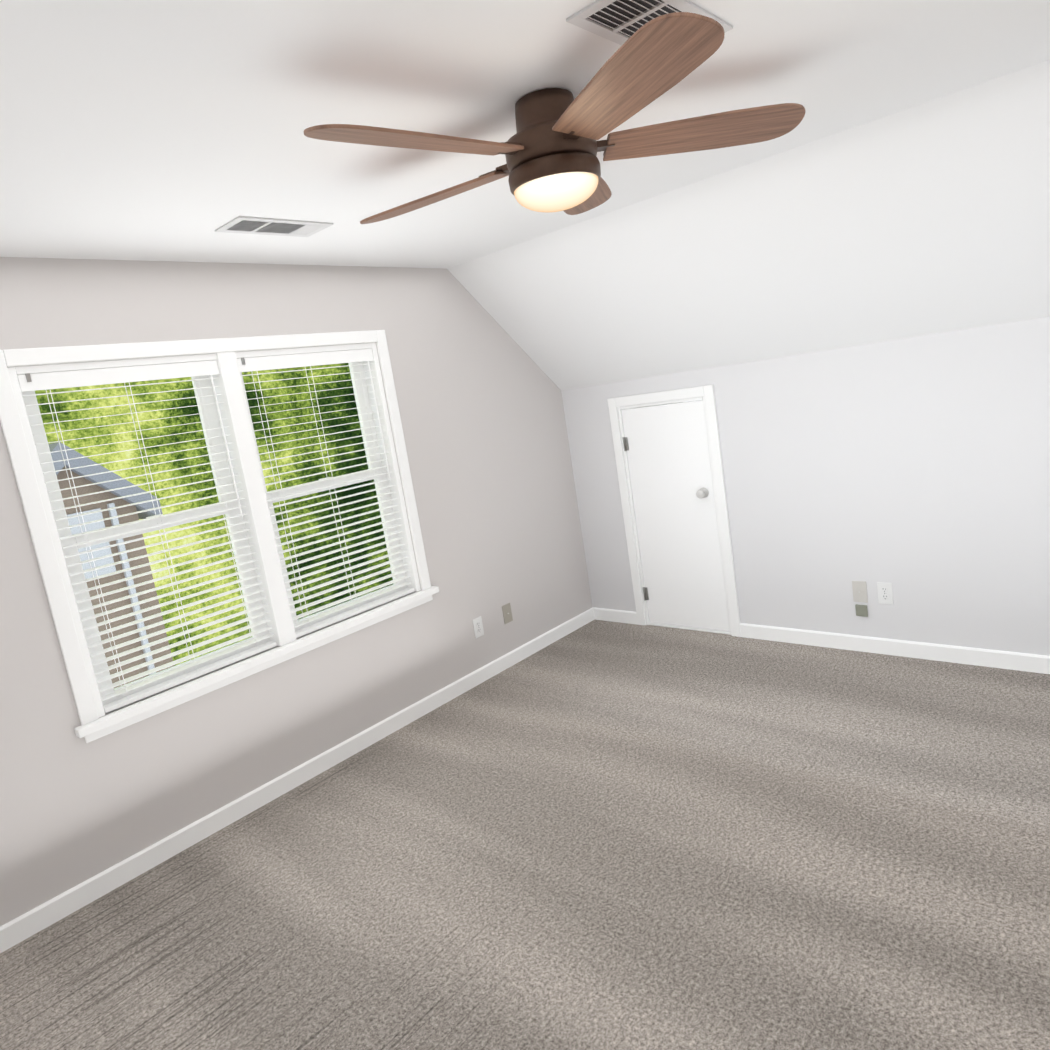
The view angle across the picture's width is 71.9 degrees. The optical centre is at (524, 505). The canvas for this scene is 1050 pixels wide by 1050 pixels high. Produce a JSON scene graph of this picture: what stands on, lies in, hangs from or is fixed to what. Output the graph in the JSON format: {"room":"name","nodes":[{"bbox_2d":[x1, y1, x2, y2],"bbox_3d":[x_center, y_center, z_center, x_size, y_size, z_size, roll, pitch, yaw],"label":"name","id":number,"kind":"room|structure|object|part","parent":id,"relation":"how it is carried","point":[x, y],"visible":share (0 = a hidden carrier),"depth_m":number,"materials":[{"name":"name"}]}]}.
{"room":"empty attic bedroom","nodes":[
{"label":"empty attic bedroom","id":0,"kind":"room"},
{"bbox_2d":[0,257,592,925],"bbox_3d":[-1.319,0.086,3.271,0.150,2.520,5.050,-1,12,42],"label":"wall","id":1,"kind":"structure","parent":0,"point":[480,405],"depth_m":3.40,"materials":[{"name":"white paint"}]},
{"bbox_2d":[0,330,438,742],"bbox_3d":[-1.242,-0.008,3.308,0.185,1.480,1.808,-1,12,42],"label":"window","id":2,"kind":"structure","parent":1,"relation":"in","point":[244,505],"depth_m":3.18,"materials":[{"name":"white"}]},
{"bbox_3d":[-1.562,0.085,3.050,0.034,1.209,0.608,-1,12,42],"label":"glass","id":3,"kind":"part","parent":2,"relation":"part of","materials":[{"name":"clear glass"}]},
{"bbox_2d":[14,360,276,713],"bbox_3d":[-1.506,0.088,3.000,0.064,1.313,0.744,-1,12,42],"label":"blind","id":4,"kind":"object","parent":2,"relation":"attached to","point":[248,548],"depth_m":2.99,"materials":[{"name":"white plastic"}]},
{"bbox_3d":[-1.014,-0.096,3.651,0.034,1.209,0.608,-1,12,42],"label":"glass","id":5,"kind":"part","parent":2,"relation":"part of","materials":[{"name":"clear glass"}]},
{"bbox_2d":[230,348,414,638],"bbox_3d":[-0.958,-0.093,3.601,0.064,1.313,0.744,-1,12,42],"label":"blind","id":6,"kind":"object","parent":2,"relation":"attached to","point":[387,478],"depth_m":3.63,"materials":[{"name":"white plastic"}]},
{"bbox_2d":[0,608,594,952],"bbox_3d":[-1.076,1.275,3.398,0.014,0.085,4.736,-1,12,42],"label":"baseboard","id":7,"kind":"structure","parent":1,"relation":"attached to","point":[21,928],"depth_m":3.22,"materials":[{"name":"white wood"}]},
{"bbox_2d":[472,616,483,638],"bbox_3d":[-0.276,0.720,4.285,0.008,0.116,0.072,-1,12,42],"label":"outlet","id":8,"kind":"object","parent":1,"relation":"attached to","point":[478,631],"visible":1,"depth_m":4.28,"materials":[{"name":"white plastic"}]},
{"bbox_2d":[502,603,512,623],"bbox_3d":[-0.106,0.665,4.468,0.013,0.116,0.072,-1,12,42],"label":"outlet","id":9,"kind":"object","parent":1,"relation":"attached to","point":[507,613],"visible":1,"depth_m":4.47,"materials":[{"name":"beige plastic"}]},
{"bbox_2d":[0,620,1049,1049],"bbox_3d":[0.431,1.345,2.055,4.350,0.100,5.050,-1,12,42],"label":"floor","id":10,"kind":"structure","parent":0,"point":[598,834],"depth_m":2.46,"materials":[{"name":"carpet"}]},
{"bbox_2d":[0,0,1049,268],"bbox_3d":[0.107,-1.125,1.735,4.050,0.120,2.833,-1,12,42],"label":"ceiling","id":11,"kind":"structure","parent":0,"point":[156,130],"depth_m":1.88,"materials":[{"name":"white paint"}]},
{"bbox_2d":[215,216,332,236],"bbox_3d":[-0.943,-1.053,2.737,0.190,0.007,0.390,-1,12,42],"label":"ceiling vent","id":12,"kind":"object","parent":11,"relation":"in","point":[263,226],"visible":1,"depth_m":2.72,"materials":[{"name":"white metal"}]},
{"bbox_2d":[304,12,804,223],"bbox_3d":[0.032,-0.942,1.954,1.322,0.282,1.320,-1,12,42],"label":"ceiling fan","id":13,"kind":"object","parent":11,"relation":"attached to","point":[550,148],"visible":1,"depth_m":1.85,"materials":[{"name":"brown wood"}]},
{"bbox_3d":[-0.251,-0.856,1.699,0.546,0.008,0.172,-16,23,-38],"label":"blade","id":14,"kind":"part","parent":13,"relation":"part of","materials":[{"name":"brown wood"}]},
{"bbox_3d":[-0.281,-0.928,2.190,0.546,0.008,0.172,-3,23,33],"label":"blade","id":15,"kind":"part","parent":13,"relation":"part of","materials":[{"name":"brown wood"}]},
{"bbox_3d":[0.177,-1.027,2.358,0.172,0.008,0.546,-19,6,17],"label":"blade","id":16,"kind":"part","parent":13,"relation":"part of","materials":[{"name":"brown wood"}]},
{"bbox_3d":[0.225,-0.909,1.564,0.172,0.008,0.546,1,5,-21],"label":"blade","id":17,"kind":"part","parent":13,"relation":"part of","materials":[{"name":"brown wood"}]},
{"bbox_3d":[0.489,-1.015,1.972,0.546,0.008,0.172,-9,-3,-2],"label":"blade","id":18,"kind":"part","parent":13,"relation":"part of","materials":[{"name":"brown wood"}]},
{"bbox_2d":[566,0,732,44],"bbox_3d":[0.285,-1.067,1.603,0.190,0.007,0.390,-1,12,42],"label":"ceiling vent","id":19,"kind":"object","parent":11,"relation":"in","point":[620,22],"visible":0.4,"depth_m":1.55,"materials":[{"name":"white metal"}]},
{"bbox_2d":[447,60,1049,389],"bbox_3d":[1.433,-1.160,3.184,4.050,0.904,1.017,-1,12,42],"label":"ceiling","id":20,"kind":"structure","parent":0,"point":[929,217],"depth_m":3.20,"materials":[{"name":"white paint"}]},
{"bbox_2d":[561,316,1049,655],"bbox_3d":[1.947,-0.147,3.621,4.200,1.866,0.150,-1,12,42],"label":"wall","id":21,"kind":"structure","parent":0,"point":[915,471],"depth_m":3.67,"materials":[{"name":"white paint"}]},
{"bbox_2d":[592,607,637,624],"bbox_3d":[0.619,0.758,4.989,0.377,0.085,0.014,-1,12,42],"label":"baseboard","id":22,"kind":"structure","parent":21,"relation":"attached to","point":[620,616],"depth_m":4.98,"materials":[{"name":"white wood"}]},
{"bbox_2d":[607,385,740,636],"bbox_3d":[0.955,0.041,4.541,0.738,1.520,0.208,-1,12,42],"label":"access door","id":23,"kind":"structure","parent":21,"relation":"in","point":[671,455],"depth_m":4.49,"materials":[{"name":"white wood"}]},
{"bbox_3d":[1.052,-0.072,4.318,0.064,0.064,0.062,-1,12,42],"label":"knob","id":24,"kind":"part","parent":23,"relation":"part of","materials":[{"name":"silver metal"}]},
{"bbox_2d":[852,581,867,602],"bbox_3d":[1.778,0.458,3.844,0.072,0.116,0.013,-1,12,42],"label":"outlet","id":25,"kind":"object","parent":21,"relation":"attached to","point":[859,588],"visible":1,"depth_m":3.84,"materials":[{"name":"white plastic"}]},
{"bbox_2d":[855,604,867,616],"bbox_3d":[1.795,0.559,3.859,0.058,0.062,0.012,-1,12,42],"label":"wall jack","id":26,"kind":"object","parent":21,"relation":"attached to","point":[861,610],"visible":1,"depth_m":3.85,"materials":[{"name":"grey plastic"}]},
{"bbox_2d":[877,582,892,604],"bbox_3d":[1.871,0.456,3.761,0.072,0.116,0.009,-1,12,42],"label":"outlet","id":27,"kind":"object","parent":21,"relation":"attached to","point":[885,593],"visible":1,"depth_m":3.76,"materials":[{"name":"white plastic"}]},
{"bbox_2d":[740,623,1049,673],"bbox_3d":[2.385,0.736,3.373,2.935,0.085,0.014,-1,12,42],"label":"baseboard","id":28,"kind":"structure","parent":21,"relation":"attached to","point":[1027,662],"depth_m":3.75,"materials":[{"name":"white wood"}]},
{"label":"outside","id":29,"kind":"structure","parent":0,"visible":0},
{"bbox_2d":[57,467,173,687],"bbox_3d":[-10.545,2.872,16.185,6.750,7.932,2.291,-1,12,42],"label":"house","id":30,"kind":"structure","parent":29,"point":[63,484],"depth_m":14.11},
{"bbox_2d":[49,442,162,518],"bbox_3d":[-11.013,-0.255,15.754,7.300,1.791,2.911,-1,12,42],"label":"roof","id":31,"kind":"structure","parent":30,"relation":"on","point":[80,462],"depth_m":13.69,"materials":[{"name":"grey"}]},
{"bbox_2d":[67,503,155,674],"bbox_3d":[-7.809,3.370,14.088,0.110,6.767,1.136,-1,12,42],"label":"trim","id":32,"kind":"structure","parent":30,"relation":"attached to","point":[102,552],"depth_m":13.85,"materials":[{"name":"grey wood"}]}
]}

